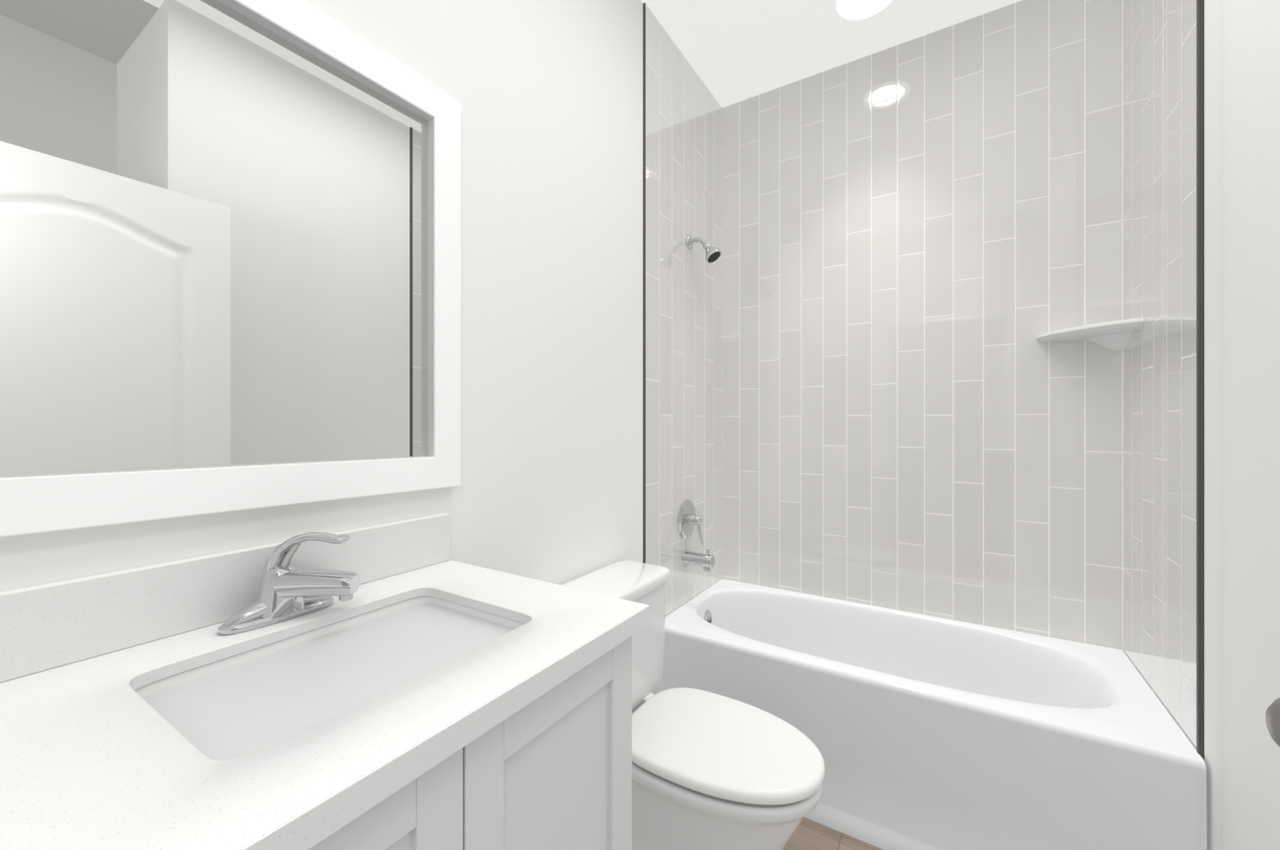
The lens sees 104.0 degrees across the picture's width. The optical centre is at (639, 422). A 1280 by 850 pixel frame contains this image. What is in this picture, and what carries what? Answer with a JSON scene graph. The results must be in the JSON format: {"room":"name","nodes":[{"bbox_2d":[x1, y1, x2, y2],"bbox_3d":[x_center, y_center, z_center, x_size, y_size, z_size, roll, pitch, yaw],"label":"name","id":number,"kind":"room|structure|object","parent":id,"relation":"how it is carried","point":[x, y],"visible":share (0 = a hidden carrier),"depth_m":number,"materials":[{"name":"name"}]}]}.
{"room":"bathroom","nodes":[
{"label":"bathroom","id":0,"kind":"room"},
{"bbox_2d":[0,0,643,591],"bbox_3d":[-0.641,-0.162,0.998,0.110,2.920,4.021,0,0,32],"label":"wall","id":1,"kind":"structure","parent":0,"point":[547,94],"depth_m":1.42,"materials":[{"name":"white paint"}]},
{"bbox_2d":[0,0,460,537],"bbox_3d":[-0.638,-0.303,0.866,0.034,0.905,0.761,0,0,32],"label":"mirror","id":2,"kind":"object","parent":1,"relation":"attached to","point":[229,254],"visible":0.97,"depth_m":0.81,"materials":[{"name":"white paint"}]},
{"bbox_2d":[643,2,645,563],"bbox_3d":[0.017,-0.162,1.932,0.010,2.920,0.005,0,0,32],"label":"trim","id":3,"kind":"structure","parent":1,"relation":"attached to","point":[644,282],"depth_m":1.93,"materials":[{"name":"grey metal"}]},
{"bbox_2d":[645,4,722,616],"bbox_3d":[0.219,-0.162,2.255,0.008,2.920,0.757,0,0,32],"label":"tile","id":4,"kind":"structure","parent":1,"relation":"attached to","point":[683,298],"depth_m":2.19,"materials":[{"name":"grey tile"}]},
{"bbox_2d":[677,500,703,545],"bbox_3d":[0.247,0.438,2.205,0.093,0.188,0.172,0,0,32],"label":"tub valve","id":5,"kind":"object","parent":4,"relation":"attached to","point":[689,519],"visible":1,"depth_m":2.19,"materials":[{"name":"silver metal"}]},
{"bbox_2d":[682,549,715,571],"bbox_3d":[0.258,0.594,2.183,0.134,0.091,0.060,0,0,32],"label":"tub spout","id":6,"kind":"object","parent":4,"relation":"attached to","point":[706,562],"visible":1,"depth_m":2.16,"materials":[{"name":"silver metal"}]},
{"bbox_2d":[686,235,721,263],"bbox_3d":[0.285,-0.774,2.210,0.153,0.139,0.075,0,0,32],"label":"shower head","id":7,"kind":"object","parent":4,"relation":"attached to","point":[713,254],"visible":1,"depth_m":2.19},
{"bbox_2d":[640,0,1021,107],"bbox_3d":[0.361,-1.652,0.421,2.800,0.060,4.111,0,0,32],"label":"ceiling","id":8,"kind":"structure","parent":0,"point":[734,51],"depth_m":2.08,"materials":[{"name":"white paint"}]},
{"bbox_2d":[836,0,891,19],"bbox_3d":[0.860,-1.617,1.902,0.210,0.008,0.210,0,0,32],"label":"recessed light","id":9,"kind":"object","parent":8,"relation":"in","point":[854,10],"visible":1,"depth_m":1.95,"materials":[{"name":"white"}]},
{"bbox_2d":[782,817,883,849],"bbox_3d":[0.361,1.328,0.421,2.800,0.060,4.111,0,0,32],"label":"floor","id":10,"kind":"structure","parent":0,"point":[808,834],"depth_m":1.55,"materials":[{"name":"brown wood"}]},
{"bbox_2d":[0,512,649,849],"bbox_3d":[-0.421,0.756,0.715,0.562,1.085,0.752,0,0,32],"label":"bathroom vanity","id":11,"kind":"object","parent":10,"relation":"on","point":[421,690],"visible":1,"depth_m":0.64,"materials":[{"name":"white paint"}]},
{"bbox_2d":[217,532,359,635],"bbox_3d":[-0.563,0.252,0.811,0.127,0.139,0.174,0,0,32],"label":"faucet","id":12,"kind":"object","parent":11,"relation":"on","point":[288,590],"visible":1,"depth_m":0.81,"materials":[{"name":"silver metal"}]},
{"bbox_2d":[560,560,824,849],"bbox_3d":[0.130,0.892,1.404,0.741,0.812,0.456,0,0,32],"label":"toilet","id":13,"kind":"object","parent":10,"relation":"on","point":[711,771],"visible":0.67,"depth_m":1.28,"materials":[{"name":"ceramic"}]},
{"bbox_2d":[661,579,1207,849],"bbox_3d":[0.872,1.051,1.862,1.512,0.495,0.723,0,0,32],"label":"bathtub","id":14,"kind":"object","parent":10,"relation":"on","point":[922,732],"visible":1,"depth_m":1.54,"materials":[{"name":"ceramic"}]},
{"bbox_2d":[1204,0,1279,849],"bbox_3d":[1.292,-0.162,0.998,0.104,2.920,1.759,0,0,32],"label":"door","id":15,"kind":"structure","parent":0,"point":[1242,378],"depth_m":1.05,"materials":[{"name":"white paint"}]},
{"bbox_2d":[1122,0,1195,749],"bbox_3d":[1.537,-0.162,1.491,0.006,2.920,0.648,0,0,32],"label":"tile","id":16,"kind":"structure","parent":15,"relation":"attached to","point":[1159,350],"depth_m":1.44,"materials":[{"name":"grey tile"}]},
{"bbox_2d":[1196,0,1204,762],"bbox_3d":[1.360,-0.389,1.212,0.010,2.465,0.012,0,0,32],"label":"trim","id":17,"kind":"structure","parent":15,"relation":"attached to","point":[1200,378],"depth_m":1.21,"materials":[{"name":"grey metal"}]},
{"bbox_3d":[0.036,-0.162,-0.096,2.200,2.920,0.110,0,0,32],"label":"wall","id":18,"kind":"structure","parent":0,"visible":0},
{"bbox_2d":[1265,698,1279,747],"bbox_3d":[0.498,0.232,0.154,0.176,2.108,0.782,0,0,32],"label":"door knob","id":19,"kind":"object","parent":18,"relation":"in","point":[1273,718],"depth_m":0.47,"materials":[{"name":"silver metal"}]},
{"bbox_3d":[1.140,-0.162,2.193,1.634,2.920,0.102,0,0,32],"label":"wall","id":20,"kind":"structure","parent":0,"visible":0},
{"bbox_2d":[722,0,1122,650],"bbox_3d":[1.067,-0.162,2.174,1.530,2.920,0.008,0,0,32],"label":"tile","id":21,"kind":"structure","parent":20,"relation":"attached to","point":[921,243],"depth_m":2.06,"materials":[{"name":"grey tile"}]},
{"bbox_2d":[1036,318,1143,351],"bbox_3d":[1.540,-0.292,1.728,0.240,0.075,0.240,0,0,32],"label":"corner shelf","id":22,"kind":"object","parent":20,"relation":"attached to","point":[1114,335],"visible":0.98,"depth_m":1.72,"materials":[{"name":"ceramic"}]}
]}

